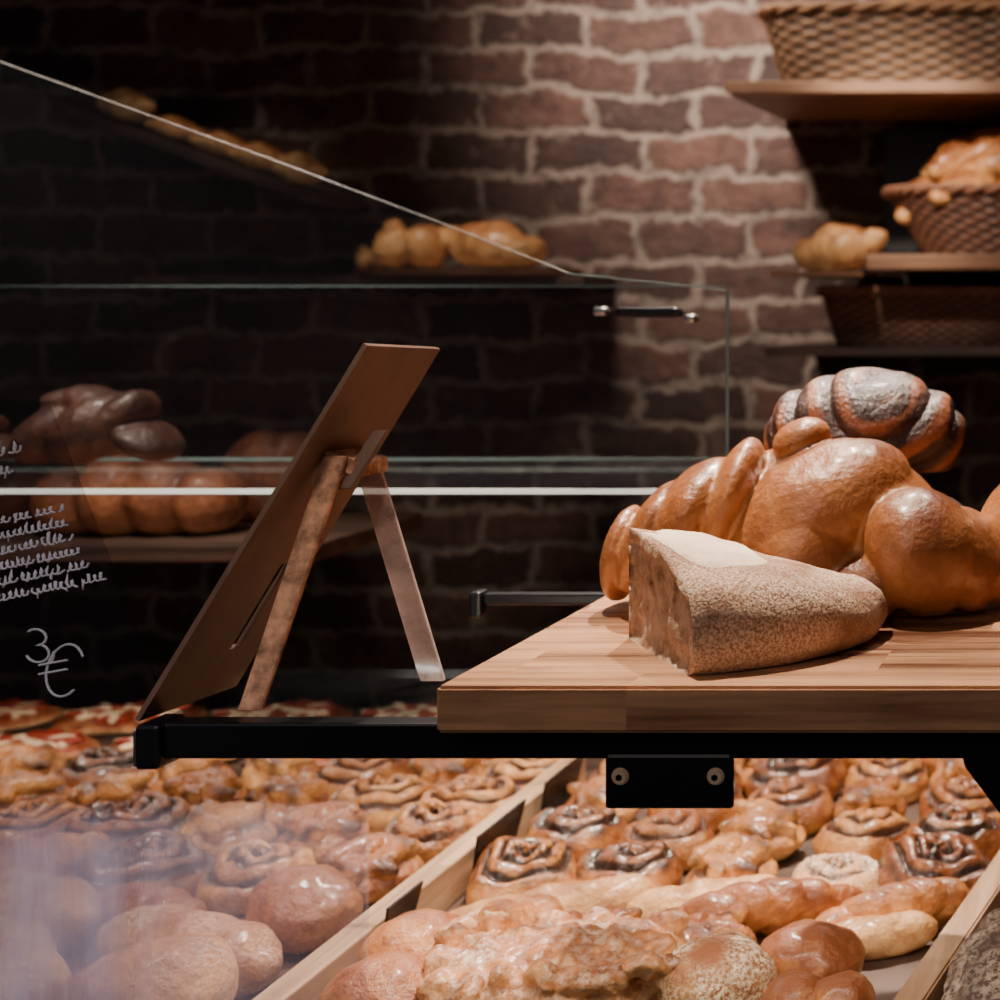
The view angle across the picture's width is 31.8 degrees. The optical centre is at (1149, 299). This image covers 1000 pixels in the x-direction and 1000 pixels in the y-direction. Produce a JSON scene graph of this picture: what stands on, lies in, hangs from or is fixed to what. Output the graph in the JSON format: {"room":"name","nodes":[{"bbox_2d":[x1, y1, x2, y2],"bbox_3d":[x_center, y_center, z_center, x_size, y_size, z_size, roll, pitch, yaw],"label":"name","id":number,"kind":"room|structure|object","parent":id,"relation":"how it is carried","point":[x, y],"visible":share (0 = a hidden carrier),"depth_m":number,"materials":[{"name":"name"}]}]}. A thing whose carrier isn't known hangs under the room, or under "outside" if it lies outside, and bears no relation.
{"room":"food shop","nodes":[
{"label":"food shop","id":0,"kind":"room"},
{"bbox_2d":[0,441,105,697],"bbox_3d":[-0.924,0.357,1.171,0.321,0.565,0.030,0,0,1],"label":"lettering","id":1,"kind":"object","parent":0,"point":[3,549],"visible":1,"depth_m":1.17,"materials":[{"name":"white paint"}]},
{"bbox_2d":[0,0,999,708],"bbox_3d":[-0.500,-0.100,3.275,5.400,3.200,0.150,0,0,0],"label":"wall","id":2,"kind":"structure","parent":0,"point":[608,133],"depth_m":3.20,"materials":[{"name":"brick"}]},
{"bbox_2d":[68,107,370,210],"bbox_3d":[-1.900,-0.286,3.082,0.480,0.192,0.234,0,0,0],"label":"wall shelf","id":3,"kind":"object","parent":2,"relation":"attached to","point":[317,194],"visible":0.89,"depth_m":2.97,"materials":[{"name":"brown wood"}]},
{"bbox_2d":[97,87,155,122],"bbox_3d":[-2.072,-0.396,3.043,0.128,0.073,0.078,0,0,33],"label":"bread loaf","id":4,"kind":"object","parent":3,"relation":"on","point":[129,97],"visible":0.92,"depth_m":3.02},
{"bbox_2d":[144,115,205,141],"bbox_3d":[-1.976,-0.349,3.045,0.124,0.054,0.078,0,0,27],"label":"bread loaf","id":5,"kind":"object","parent":3,"relation":"on","point":[168,130],"visible":0.91,"depth_m":3.02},
{"bbox_2d":[188,131,246,157],"bbox_3d":[-1.879,-0.316,3.050,0.125,0.056,0.078,0,0,4],"label":"bread loaf","id":6,"kind":"object","parent":3,"relation":"on","point":[202,142],"visible":0.77,"depth_m":3.02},
{"bbox_2d":[228,141,286,171],"bbox_3d":[-1.803,-0.291,3.048,0.126,0.062,0.078,0,0,12],"label":"bread loaf","id":7,"kind":"object","parent":3,"relation":"on","point":[254,161],"visible":0.84,"depth_m":3.02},
{"bbox_2d":[271,151,327,185],"bbox_3d":[-1.722,-0.266,3.042,0.127,0.070,0.078,0,0,35],"label":"bread loaf","id":8,"kind":"object","parent":3,"relation":"on","point":[300,160],"visible":0.96,"depth_m":3.02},
{"bbox_2d":[132,275,614,284],"bbox_3d":[-1.595,-0.040,3.110,0.910,0.020,0.179,0,0,0],"label":"wall shelf","id":9,"kind":"object","parent":2,"relation":"attached to","point":[136,279],"visible":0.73,"depth_m":3.02,"materials":[{"name":"brown wood"}]},
{"bbox_2d":[351,268,584,274],"bbox_3d":[-1.390,-0.057,3.060,0.470,0.012,0.197,0,0,0],"label":"serving board","id":10,"kind":"object","parent":9,"relation":"on","point":[389,271],"visible":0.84,"depth_m":2.97,"materials":[{"name":"brown wood"}]},
{"bbox_2d":[372,219,449,267],"bbox_3d":[-1.494,-0.114,3.040,0.142,0.102,0.115,0,0,0],"label":"bread roll","id":11,"kind":"object","parent":10,"relation":"on","point":[394,246],"visible":0.94,"depth_m":3.00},
{"bbox_2d":[439,220,546,268],"bbox_3d":[-1.340,-0.113,3.043,0.231,0.099,0.119,0,0,10],"label":"bread loaf","id":12,"kind":"object","parent":10,"relation":"on","point":[468,250],"visible":0.92,"depth_m":3.00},
{"bbox_2d":[770,271,903,279],"bbox_3d":[-0.612,-0.048,2.970,0.175,0.010,0.459,0,0,0],"label":"wall shelf","id":13,"kind":"object","parent":2,"relation":"attached to","point":[852,275],"visible":1,"depth_m":2.76,"materials":[{"name":"brown wood"}]},
{"bbox_2d":[793,223,887,270],"bbox_3d":[-0.581,-0.099,2.818,0.178,0.092,0.099,0,0,8],"label":"bread loaf","id":14,"kind":"object","parent":13,"relation":"on","point":[834,247],"visible":0.92,"depth_m":2.79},
{"bbox_2d":[725,81,999,121],"bbox_3d":[-0.215,-0.391,2.974,1.130,0.022,0.449,0,0,0],"label":"wall shelf","id":15,"kind":"object","parent":2,"relation":"attached to","point":[787,101],"visible":1,"depth_m":2.84,"materials":[{"name":"brown wood"}]},
{"bbox_2d":[756,0,999,80],"bbox_3d":[-0.340,-0.479,2.930,0.822,0.153,0.323,0,0,0],"label":"bread basket","id":16,"kind":"object","parent":15,"relation":"on","point":[852,40],"visible":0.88,"depth_m":2.79,"materials":[{"name":"beige wicker"}]},
{"bbox_2d":[765,341,999,355],"bbox_3d":[-0.185,0.097,2.999,1.070,0.017,0.399,0,0,0],"label":"wall shelf","id":17,"kind":"object","parent":2,"relation":"attached to","point":[813,348],"visible":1,"depth_m":2.80,"materials":[{"name":"brown wood"}]},
{"bbox_2d":[815,285,999,345],"bbox_3d":[-0.420,0.029,2.970,0.462,0.116,0.262,0,0,0],"label":"bread basket","id":18,"kind":"object","parent":17,"relation":"on","point":[858,315],"visible":1,"depth_m":2.86,"materials":[{"name":"brown wicker"}]},
{"bbox_2d":[885,129,978,252],"bbox_3d":[-0.105,-0.230,3.182,0.910,0.260,0.034,0,0,0],"label":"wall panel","id":19,"kind":"object","parent":2,"relation":"attached to","point":[907,151],"visible":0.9,"depth_m":3.17,"materials":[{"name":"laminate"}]},
{"bbox_2d":[867,254,999,273],"bbox_3d":[-0.085,-0.070,2.974,0.870,0.028,0.449,0,0,0],"label":"wall shelf","id":20,"kind":"object","parent":2,"relation":"attached to","point":[898,263],"visible":1,"depth_m":2.75,"materials":[{"name":"brown wood"}]},
{"bbox_2d":[881,182,999,253],"bbox_3d":[-0.170,-0.151,2.930,0.702,0.133,0.343,0,0,0],"label":"bread basket","id":21,"kind":"object","parent":20,"relation":"on","point":[969,223],"visible":0.91,"depth_m":2.81,"materials":[{"name":"brown wicker"}]},
{"bbox_2d":[895,175,941,223],"bbox_3d":[-0.396,-0.218,2.921,0.225,0.147,0.086,0,0,-41],"label":"bread roll","id":22,"kind":"object","parent":21,"relation":"in","point":[902,216],"visible":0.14,"depth_m":2.85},
{"bbox_2d":[927,126,999,179],"bbox_3d":[-0.331,-0.286,2.931,0.243,0.115,0.087,0,0,-43],"label":"bread roll","id":23,"kind":"object","parent":22,"relation":"on","point":[943,162],"visible":0.52,"depth_m":2.86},
{"bbox_2d":[929,168,999,204],"bbox_3d":[-0.321,-0.220,2.861,0.233,0.085,0.080,0,0,-44],"label":"bread roll","id":24,"kind":"object","parent":21,"relation":"in","point":[960,176],"visible":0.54,"depth_m":2.81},
{"bbox_2d":[951,141,999,178],"bbox_3d":[-0.298,-0.254,2.860,0.208,0.109,0.076,0,0,6],"label":"bread roll","id":25,"kind":"object","parent":21,"relation":"in","point":[986,161],"visible":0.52,"depth_m":2.83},
{"bbox_2d":[955,133,999,166],"bbox_3d":[-0.263,-0.291,2.895,0.238,0.094,0.082,0,0,-15],"label":"bread roll","id":26,"kind":"object","parent":25,"relation":"on","point":[982,142],"visible":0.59,"depth_m":2.86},
{"bbox_3d":[-0.500,1.525,1.300,5.400,0.050,3.800,0,0,0],"label":"floor","id":27,"kind":"structure","parent":0,"visible":0},
{"bbox_2d":[2,709,947,999],"bbox_3d":[-0.750,1.070,1.750,2.200,0.860,1.200,0,0,0],"label":"display tray","id":28,"kind":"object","parent":27,"relation":"on","point":[887,976],"depth_m":1.58,"materials":[{"name":"laminate"}]},
{"bbox_2d":[0,698,63,731],"bbox_3d":[-1.758,0.627,2.260,0.206,0.025,0.141,0,0,-11],"label":"pizza piece","id":29,"kind":"object","parent":28,"relation":"on","point":[15,714],"visible":1,"depth_m":2.25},
{"bbox_2d":[0,743,66,775],"bbox_3d":[-1.473,0.610,1.958,0.086,0.060,0.105,0,0,34],"label":"pastry","id":30,"kind":"object","parent":28,"relation":"on","point":[43,759],"visible":0.58,"depth_m":1.95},
{"bbox_2d":[0,770,70,810],"bbox_3d":[-1.391,0.611,1.848,0.104,0.059,0.091,0,0,-28],"label":"pastry","id":31,"kind":"object","parent":28,"relation":"on","point":[25,785],"visible":0.69,"depth_m":1.83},
{"bbox_2d":[0,796,86,847],"bbox_3d":[-1.301,0.610,1.741,0.115,0.059,0.133,0,0,17],"label":"cinnamon roll","id":32,"kind":"object","parent":28,"relation":"on","point":[31,818],"visible":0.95,"depth_m":1.73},
{"bbox_2d":[0,728,99,760],"bbox_3d":[-1.586,0.627,2.100,0.206,0.025,0.141,0,0,-2],"label":"pizza piece","id":33,"kind":"object","parent":28,"relation":"on","point":[71,744],"visible":0.55,"depth_m":2.11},
{"bbox_2d":[0,831,109,856],"bbox_3d":[-1.201,0.609,1.603,0.063,0.062,0.234,0,0,11],"label":"pastry","id":34,"kind":"object","parent":28,"relation":"on","point":[88,842],"visible":0.31,"depth_m":1.65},
{"bbox_2d":[0,841,118,999],"bbox_3d":[-0.960,0.517,1.188,0.680,0.245,0.006,0,0,0],"label":"glass pane","id":35,"kind":"object","parent":28,"relation":"on","point":[41,950],"visible":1,"depth_m":1.19,"materials":[{"name":"glass"}]},
{"bbox_2d":[54,746,142,788],"bbox_3d":[-1.358,0.612,1.950,0.122,0.056,0.119,0,0,-26],"label":"roll","id":36,"kind":"object","parent":28,"relation":"on","point":[95,761],"visible":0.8,"depth_m":1.92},
{"bbox_2d":[67,769,155,808],"bbox_3d":[-1.278,0.610,1.844,0.091,0.059,0.104,0,0,19],"label":"pastry","id":37,"kind":"object","parent":28,"relation":"on","point":[114,787],"visible":0.6,"depth_m":1.82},
{"bbox_2d":[51,791,190,848],"bbox_3d":[-1.182,0.609,1.730,0.148,0.062,0.125,0,0,-16],"label":"roll","id":38,"kind":"object","parent":28,"relation":"on","point":[131,819],"visible":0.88,"depth_m":1.71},
{"bbox_2d":[51,700,207,735],"bbox_3d":[-1.536,0.627,2.260,0.206,0.025,0.141,0,0,-8],"label":"pizza piece","id":39,"kind":"object","parent":28,"relation":"on","point":[105,719],"visible":0.62,"depth_m":2.22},
{"bbox_2d":[78,829,215,897],"bbox_3d":[-1.077,0.609,1.602,0.148,0.062,0.125,0,0,-42],"label":"roll","id":40,"kind":"object","parent":28,"relation":"on","point":[166,857],"visible":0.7,"depth_m":1.59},
{"bbox_2d":[73,932,238,999],"bbox_3d":[-0.861,0.596,1.296,0.130,0.087,0.120,0,0,1],"label":"bun","id":41,"kind":"object","parent":28,"relation":"on","point":[188,965],"visible":0.81,"depth_m":1.27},
{"bbox_2d":[116,881,206,915],"bbox_3d":[-0.993,0.611,1.500,0.217,0.057,0.058,0,0,32],"label":"pastry","id":42,"kind":"object","parent":28,"relation":"on","point":[133,894],"visible":0.33,"depth_m":1.48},
{"bbox_2d":[148,758,231,795],"bbox_3d":[-1.248,0.610,1.944,0.090,0.060,0.105,0,0,27],"label":"pastry","id":43,"kind":"object","parent":28,"relation":"on","point":[180,766],"visible":0.26,"depth_m":1.91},
{"bbox_2d":[106,902,282,998],"bbox_3d":[-0.901,0.605,1.406,0.221,0.069,0.081,0,0,17],"label":"loaf","id":44,"kind":"object","parent":28,"relation":"on","point":[257,950],"visible":0.51,"depth_m":1.39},
{"bbox_2d":[162,768,246,809],"bbox_3d":[-1.166,0.610,1.847,0.090,0.060,0.105,0,0,9],"label":"pastry","id":45,"kind":"object","parent":28,"relation":"on","point":[221,785],"visible":0.51,"depth_m":1.83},
{"bbox_2d":[0,512,421,561],"bbox_3d":[-1.450,0.480,2.120,0.700,0.319,0.300,0,0,0],"label":"shelf","id":46,"kind":"object","parent":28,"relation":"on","point":[351,530],"visible":0.51,"depth_m":2.00,"materials":[{"name":"brown wood"}]},
{"bbox_2d":[0,467,41,529],"bbox_3d":[-1.663,0.270,2.078,0.248,0.099,0.111,0,0,-6],"label":"loaf","id":47,"kind":"object","parent":46,"relation":"on","point":[10,504],"visible":0.48,"depth_m":2.06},
{"bbox_2d":[29,453,247,534],"bbox_3d":[-1.388,0.265,2.058,0.275,0.110,0.123,0,0,4],"label":"loaf","id":48,"kind":"object","parent":46,"relation":"on","point":[102,514],"visible":0.9,"depth_m":2.02,"materials":[{"name":"food"}]},
{"bbox_2d":[220,430,307,521],"bbox_3d":[-1.281,0.255,2.191,0.144,0.131,0.120,0,0,0],"label":"round loaf","id":49,"kind":"object","parent":46,"relation":"on","point":[258,443],"visible":0.35,"depth_m":2.14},
{"bbox_2d":[177,800,276,856],"bbox_3d":[-1.067,0.609,1.726,0.108,0.061,0.093,0,0,-27],"label":"pastry","id":50,"kind":"object","parent":28,"relation":"on","point":[212,825],"visible":0.69,"depth_m":1.71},
{"bbox_2d":[196,839,315,915],"bbox_3d":[-0.957,0.611,1.608,0.114,0.058,0.114,0,0,-39],"label":"cinnamon roll","id":51,"kind":"object","parent":28,"relation":"on","point":[225,885],"visible":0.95,"depth_m":1.58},
{"bbox_2d":[240,758,318,793],"bbox_3d":[-1.136,0.610,1.954,0.090,0.060,0.105,0,0,-7],"label":"pastry","id":52,"kind":"object","parent":28,"relation":"on","point":[256,771],"visible":0.38,"depth_m":1.92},
{"bbox_2d":[211,698,353,716],"bbox_3d":[-1.314,0.627,2.260,0.206,0.025,0.141,0,0,-7],"label":"pizza piece","id":53,"kind":"object","parent":28,"relation":"on","point":[304,707],"visible":0.54,"depth_m":2.25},
{"bbox_2d":[245,765,328,830],"bbox_3d":[-1.054,0.610,1.833,0.090,0.060,0.105,0,0,-22],"label":"pastry","id":54,"kind":"object","parent":28,"relation":"on","point":[282,795],"visible":0.59,"depth_m":1.81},
{"bbox_2d":[245,864,363,954],"bbox_3d":[-0.844,0.604,1.500,0.111,0.071,0.100,0,0,36],"label":"bun","id":55,"kind":"object","parent":28,"relation":"on","point":[305,906],"visible":0.77,"depth_m":1.47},
{"bbox_2d":[275,800,368,863],"bbox_3d":[-0.948,0.609,1.722,0.093,0.061,0.108,0,0,7],"label":"pastry","id":56,"kind":"object","parent":28,"relation":"on","point":[324,827],"visible":0.62,"depth_m":1.70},
{"bbox_2d":[0,458,710,493],"bbox_3d":[-1.080,0.421,1.766,1.440,0.438,0.333,0,0,0],"label":"shelf","id":57,"kind":"object","parent":28,"relation":"on","point":[2,491],"visible":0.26,"depth_m":1.60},
{"bbox_2d":[8,384,185,464],"bbox_3d":[-1.290,0.152,1.839,0.193,0.098,0.106,0,0,0],"label":"loaf","id":58,"kind":"object","parent":57,"relation":"on","point":[76,424],"visible":0.99,"depth_m":1.81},
{"bbox_2d":[0,61,728,456],"bbox_3d":[-0.949,-0.056,1.695,0.943,0.514,0.026,0,0,0],"label":"glass screen","id":59,"kind":"object","parent":57,"relation":"on","point":[621,312],"visible":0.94,"depth_m":1.70,"materials":[{"name":"glass"}]},
{"bbox_2d":[0,285,726,286],"bbox_3d":[-1.195,0.309,2.099,1.290,0.661,0.302,0,0,0],"label":"glass shelf","id":60,"kind":"object","parent":28,"relation":"on","point":[0,285],"visible":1,"depth_m":1.95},
{"bbox_2d":[315,758,412,795],"bbox_3d":[-1.024,0.611,1.953,0.111,0.058,0.120,0,0,14],"label":"cinnamon roll","id":61,"kind":"object","parent":28,"relation":"on","point":[338,772],"visible":0.37,"depth_m":1.93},
{"bbox_2d":[318,950,424,999],"bbox_3d":[-0.659,0.604,1.301,0.111,0.071,0.100,0,0,0],"label":"bun","id":62,"kind":"object","parent":28,"relation":"on","point":[391,974],"visible":0.75,"depth_m":1.27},
{"bbox_2d":[322,832,424,903],"bbox_3d":[-0.834,0.610,1.612,0.094,0.060,0.107,0,0,32],"label":"pastry","id":63,"kind":"object","parent":28,"relation":"on","point":[377,863],"visible":0.68,"depth_m":1.59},
{"bbox_2d":[327,773,432,832],"bbox_3d":[-0.944,0.611,1.838,0.112,0.058,0.129,0,0,41],"label":"cinnamon roll","id":64,"kind":"object","parent":28,"relation":"on","point":[381,799],"visible":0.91,"depth_m":1.82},
{"bbox_2d":[360,700,436,716],"bbox_3d":[-1.092,0.627,2.260,0.206,0.025,0.141,0,0,-5],"label":"pizza piece","id":65,"kind":"object","parent":28,"relation":"on","point":[399,709],"visible":0.33,"depth_m":2.25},
{"bbox_2d":[385,881,423,921],"bbox_3d":[-0.727,0.607,1.452,0.016,0.063,0.067,0,0,0],"label":"holder","id":66,"kind":"object","parent":28,"relation":"on","point":[407,902],"visible":0.36,"depth_m":1.45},
{"bbox_2d":[252,758,584,999],"bbox_3d":[-0.751,0.618,1.580,0.028,0.045,0.760,0,0,0],"label":"divider","id":67,"kind":"object","parent":28,"relation":"on","point":[445,877],"visible":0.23,"depth_m":1.53,"materials":[{"name":"brown wood"}]},
{"bbox_2d":[358,908,481,960],"bbox_3d":[-0.679,0.606,1.401,0.106,0.068,0.096,0,0,0],"label":"bun","id":68,"kind":"object","parent":28,"relation":"on","point":[413,931],"visible":0.35,"depth_m":1.37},
{"bbox_2d":[383,799,484,863],"bbox_3d":[-0.830,0.611,1.739,0.114,0.058,0.114,0,0,-35],"label":"cinnamon roll","id":69,"kind":"object","parent":28,"relation":"on","point":[436,825],"visible":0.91,"depth_m":1.72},
{"bbox_2d":[406,758,486,789],"bbox_3d":[-0.911,0.610,1.945,0.091,0.059,0.104,0,0,35],"label":"pastry","id":70,"kind":"object","parent":28,"relation":"on","point":[437,772],"visible":0.39,"depth_m":1.92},
{"bbox_2d":[419,775,521,817],"bbox_3d":[-0.828,0.611,1.836,0.129,0.057,0.112,0,0,17],"label":"cinnamon roll","id":71,"kind":"object","parent":28,"relation":"on","point":[488,794],"visible":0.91,"depth_m":1.82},
{"bbox_2d":[472,799,525,870],"bbox_3d":[-0.727,0.607,1.669,0.016,0.063,0.122,0,0,0],"label":"holder","id":72,"kind":"object","parent":28,"relation":"on","point":[508,824],"visible":0.5,"depth_m":1.67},
{"bbox_2d":[475,893,563,931],"bbox_3d":[-0.621,0.614,1.474,0.086,0.052,0.076,0,0,-30],"label":"bun","id":73,"kind":"object","parent":28,"relation":"on","point":[522,913],"visible":0.34,"depth_m":1.47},
{"bbox_2d":[466,836,576,905],"bbox_3d":[-0.673,0.611,1.616,0.116,0.058,0.137,0,0,-20],"label":"roll","id":74,"kind":"object","parent":28,"relation":"on","point":[508,864],"visible":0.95,"depth_m":1.58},
{"bbox_2d":[482,758,585,788],"bbox_3d":[-0.802,0.611,1.944,0.129,0.057,0.112,0,0,8],"label":"cinnamon roll","id":75,"kind":"object","parent":28,"relation":"on","point":[522,771],"visible":0.41,"depth_m":1.91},
{"bbox_2d":[416,906,688,999],"bbox_3d":[-0.529,0.600,1.335,0.233,0.080,0.155,0,0,-10],"label":"bread loaf","id":76,"kind":"object","parent":28,"relation":"on","point":[600,955],"visible":0.94,"depth_m":1.30,"materials":[{"name":"food"}]},
{"bbox_2d":[449,873,662,919],"bbox_3d":[-0.604,0.614,1.508,0.223,0.052,0.061,0,0,-22],"label":"bread","id":77,"kind":"object","parent":28,"relation":"on","point":[610,892],"visible":0.39,"depth_m":1.51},
{"bbox_2d":[540,758,583,811],"bbox_3d":[-0.727,0.607,1.849,0.016,0.063,0.122,0,0,0],"label":"divider","id":78,"kind":"object","parent":28,"relation":"on","point":[555,794],"visible":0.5,"depth_m":1.84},
{"bbox_2d":[133,589,999,812],"bbox_3d":[-0.221,0.464,1.309,1.082,0.352,0.378,0,0,0],"label":"support rail","id":79,"kind":"object","parent":28,"relation":"on","point":[644,770],"visible":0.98,"depth_m":1.13,"materials":[{"name":"metal"}]},
{"bbox_2d":[437,595,999,732],"bbox_3d":[-0.137,0.301,1.284,0.774,0.034,0.369,0,0,0],"label":"wooden board","id":80,"kind":"object","parent":79,"relation":"on","point":[583,672],"visible":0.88,"depth_m":1.10,"materials":[{"name":"brown wood"}]},
{"bbox_2d":[629,527,887,674],"bbox_3d":[-0.320,0.237,1.202,0.214,0.093,0.151,0,0,-9],"label":"bread loaf","id":81,"kind":"object","parent":80,"relation":"on","point":[701,603],"visible":1,"depth_m":1.18,"materials":[{"name":"food"}]},
{"bbox_2d":[599,417,999,616],"bbox_3d":[-0.308,0.196,1.382,0.386,0.175,0.166,0,0,8],"label":"braided brioche","id":82,"kind":"object","parent":80,"relation":"on","point":[857,506],"visible":0.7,"depth_m":1.32,"materials":[{"name":"food"}]},
{"bbox_2d":[981,485,999,535],"bbox_3d":[-0.033,0.211,1.418,0.276,0.145,0.141,0,0,0],"label":"braided brioche","id":83,"kind":"object","parent":80,"relation":"on","point":[991,509],"visible":0.21,"depth_m":1.40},
{"bbox_3d":[-0.403,0.324,1.226,0.707,0.008,0.149,0,0,0],"label":"glass shelf","id":84,"kind":"object","parent":79,"relation":"attached to","visible":0},
{"bbox_2d":[135,343,439,720],"bbox_3d":[-0.677,0.175,1.189,0.185,0.284,0.103,0,0,-6],"label":"sign panel","id":85,"kind":"object","parent":84,"relation":"on","point":[380,381],"visible":0.84,"depth_m":1.17,"materials":[{"name":"brown wood"}]},
{"bbox_2d":[238,430,389,709],"bbox_3d":[-0.640,0.211,1.198,0.150,0.216,0.065,0,0,-36],"label":"easel","id":86,"kind":"object","parent":84,"relation":"on","point":[357,463],"visible":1,"depth_m":1.17,"materials":[{"name":"brown wood"}]},
{"bbox_2d":[524,804,627,862],"bbox_3d":[-0.662,0.612,1.729,0.116,0.055,0.120,0,0,42],"label":"roll","id":87,"kind":"object","parent":28,"relation":"on","point":[585,828],"visible":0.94,"depth_m":1.71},
{"bbox_2d":[565,767,639,822],"bbox_3d":[-0.669,0.610,1.835,0.102,0.059,0.083,0,0,41],"label":"pastry","id":88,"kind":"object","parent":28,"relation":"on","point":[592,792],"visible":0.38,"depth_m":1.81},
{"bbox_2d":[574,840,682,886],"bbox_3d":[-0.561,0.613,1.615,0.113,0.054,0.116,0,0,30],"label":"roll","id":89,"kind":"object","parent":28,"relation":"on","point":[658,862],"visible":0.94,"depth_m":1.60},
{"bbox_2d":[619,808,714,872],"bbox_3d":[-0.553,0.612,1.716,0.109,0.057,0.118,0,0,-17],"label":"cinnamon roll","id":90,"kind":"object","parent":28,"relation":"on","point":[683,831],"visible":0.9,"depth_m":1.69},
{"bbox_2d":[647,780,744,832],"bbox_3d":[-0.555,0.612,1.841,0.115,0.055,0.118,0,0,13],"label":"roll","id":91,"kind":"object","parent":28,"relation":"on","point":[714,817],"visible":0.05,"depth_m":1.80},
{"bbox_2d":[626,874,775,917],"bbox_3d":[-0.463,0.619,1.547,0.178,0.041,0.049,0,0,-14],"label":"stick","id":92,"kind":"object","parent":28,"relation":"on","point":[657,899],"visible":0.27,"depth_m":1.53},
{"bbox_2d":[657,931,778,999],"bbox_3d":[-0.384,0.604,1.337,0.105,0.072,0.101,0,0,0],"label":"bun","id":93,"kind":"object","parent":28,"relation":"on","point":[729,965],"visible":0.88,"depth_m":1.30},
{"bbox_2d":[683,902,756,942],"bbox_3d":[-0.420,0.612,1.435,0.087,0.056,0.099,0,0,10],"label":"pastry","id":94,"kind":"object","parent":28,"relation":"on","point":[707,922],"visible":0.38,"depth_m":1.42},
{"bbox_2d":[685,832,777,883],"bbox_3d":[-0.449,0.611,1.616,0.091,0.059,0.104,0,0,39],"label":"pastry","id":95,"kind":"object","parent":28,"relation":"on","point":[735,854],"visible":0.65,"depth_m":1.60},
{"bbox_2d":[717,798,805,860],"bbox_3d":[-0.449,0.610,1.727,0.103,0.059,0.084,0,0,-3],"label":"pastry","id":96,"kind":"object","parent":28,"relation":"on","point":[762,817],"visible":0.71,"depth_m":1.71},
{"bbox_2d":[661,877,862,934],"bbox_3d":[-0.399,0.610,1.501,0.229,0.060,0.061,0,0,-24],"label":"pastry","id":97,"kind":"object","parent":28,"relation":"on","point":[772,903],"visible":0.53,"depth_m":1.49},
{"bbox_2d":[735,776,834,835],"bbox_3d":[-0.444,0.612,1.828,0.116,0.056,0.108,0,0,7],"label":"cinnamon roll","id":98,"kind":"object","parent":28,"relation":"on","point":[814,802],"visible":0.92,"depth_m":1.81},
{"bbox_2d":[744,758,846,798],"bbox_3d":[-0.459,0.610,1.949,0.124,0.059,0.112,0,0,1],"label":"roll","id":99,"kind":"object","parent":28,"relation":"on","point":[830,773],"visible":0.51,"depth_m":1.92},
{"bbox_2d":[761,919,864,978],"bbox_3d":[-0.314,0.608,1.386,0.100,0.064,0.090,0,0,0],"label":"bun","id":100,"kind":"object","parent":28,"relation":"on","point":[823,949],"visible":0.53,"depth_m":1.36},
{"bbox_2d":[761,969,876,999],"bbox_3d":[-0.286,0.609,1.285,0.103,0.062,0.091,0,0,0],"label":"bun","id":101,"kind":"object","parent":28,"relation":"on","point":[792,984],"visible":1,"depth_m":1.27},
{"bbox_2d":[791,852,878,891],"bbox_3d":[-0.336,0.617,1.605,0.098,0.046,0.115,0,0,13],"label":"roll","id":102,"kind":"object","parent":28,"relation":"on","point":[853,869],"visible":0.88,"depth_m":1.59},
{"bbox_2d":[812,807,911,860],"bbox_3d":[-0.327,0.612,1.728,0.108,0.057,0.118,0,0,38],"label":"cinnamon roll","id":103,"kind":"object","parent":28,"relation":"on","point":[862,831],"visible":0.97,"depth_m":1.70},
{"bbox_2d":[834,775,906,818],"bbox_3d":[-0.341,0.611,1.828,0.088,0.057,0.101,0,0,19],"label":"pastry","id":104,"kind":"object","parent":28,"relation":"on","point":[870,793],"visible":0.71,"depth_m":1.80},
{"bbox_2d":[836,910,937,959],"bbox_3d":[-0.288,0.621,1.457,0.167,0.039,0.046,0,0,-18],"label":"stick","id":105,"kind":"object","parent":28,"relation":"on","point":[897,933],"visible":0.53,"depth_m":1.46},
{"bbox_2d":[845,758,929,803],"bbox_3d":[-0.340,0.613,1.948,0.107,0.055,0.123,0,0,-1],"label":"cinnamon roll","id":106,"kind":"object","parent":28,"relation":"on","point":[912,773],"visible":0.49,"depth_m":1.92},
{"bbox_2d":[815,877,971,923],"bbox_3d":[-0.254,0.614,1.521,0.195,0.051,0.052,0,0,-27],"label":"pastry","id":107,"kind":"object","parent":28,"relation":"on","point":[939,898],"visible":0.55,"depth_m":1.51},
{"bbox_2d":[876,833,991,923],"bbox_3d":[-0.226,0.608,1.609,0.130,0.065,0.153,0,0,-28],"label":"roll","id":108,"kind":"object","parent":28,"relation":"on","point":[932,855],"visible":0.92,"depth_m":1.58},
{"bbox_2d":[893,851,999,999],"bbox_3d":[-0.153,0.618,1.600,0.028,0.045,0.814,0,0,9],"label":"divider","id":109,"kind":"object","parent":28,"relation":"on","point":[927,981],"visible":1,"depth_m":1.40,"materials":[{"name":"brown wood"}]},
{"bbox_2d":[930,758,973,787],"bbox_3d":[-0.236,0.611,1.945,0.100,0.057,0.086,0,0,-25],"label":"pastry","id":110,"kind":"object","parent":28,"relation":"on","point":[946,768],"visible":0.23,"depth_m":1.92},
{"bbox_2d":[906,803,999,860],"bbox_3d":[-0.224,0.612,1.723,0.120,0.055,0.116,0,0,0],"label":"roll","id":111,"kind":"object","parent":28,"relation":"on","point":[983,830],"visible":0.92,"depth_m":1.70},
{"bbox_2d":[919,775,999,822],"bbox_3d":[-0.227,0.612,1.833,0.107,0.056,0.117,0,0,-25],"label":"cinnamon roll","id":112,"kind":"object","parent":28,"relation":"on","point":[964,791],"visible":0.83,"depth_m":1.81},
{"bbox_2d":[941,908,999,999],"bbox_3d":[-0.116,0.594,1.330,0.130,0.092,0.262,0,0,9],"label":"loaf","id":113,"kind":"object","parent":28,"relation":"on","point":[974,973],"visible":1,"depth_m":1.27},
{"bbox_3d":[-0.265,0.237,1.529,0.177,0.102,0.071,0,0,0],"label":"loaf","id":114,"kind":"object","parent":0,"visible":0},
{"bbox_2d":[764,367,966,472],"bbox_3d":[-0.283,0.119,1.501,0.200,0.104,0.129,0,0,0],"label":"bread","id":115,"kind":"object","parent":114,"relation":"on","point":[897,409],"visible":0.69,"depth_m":1.46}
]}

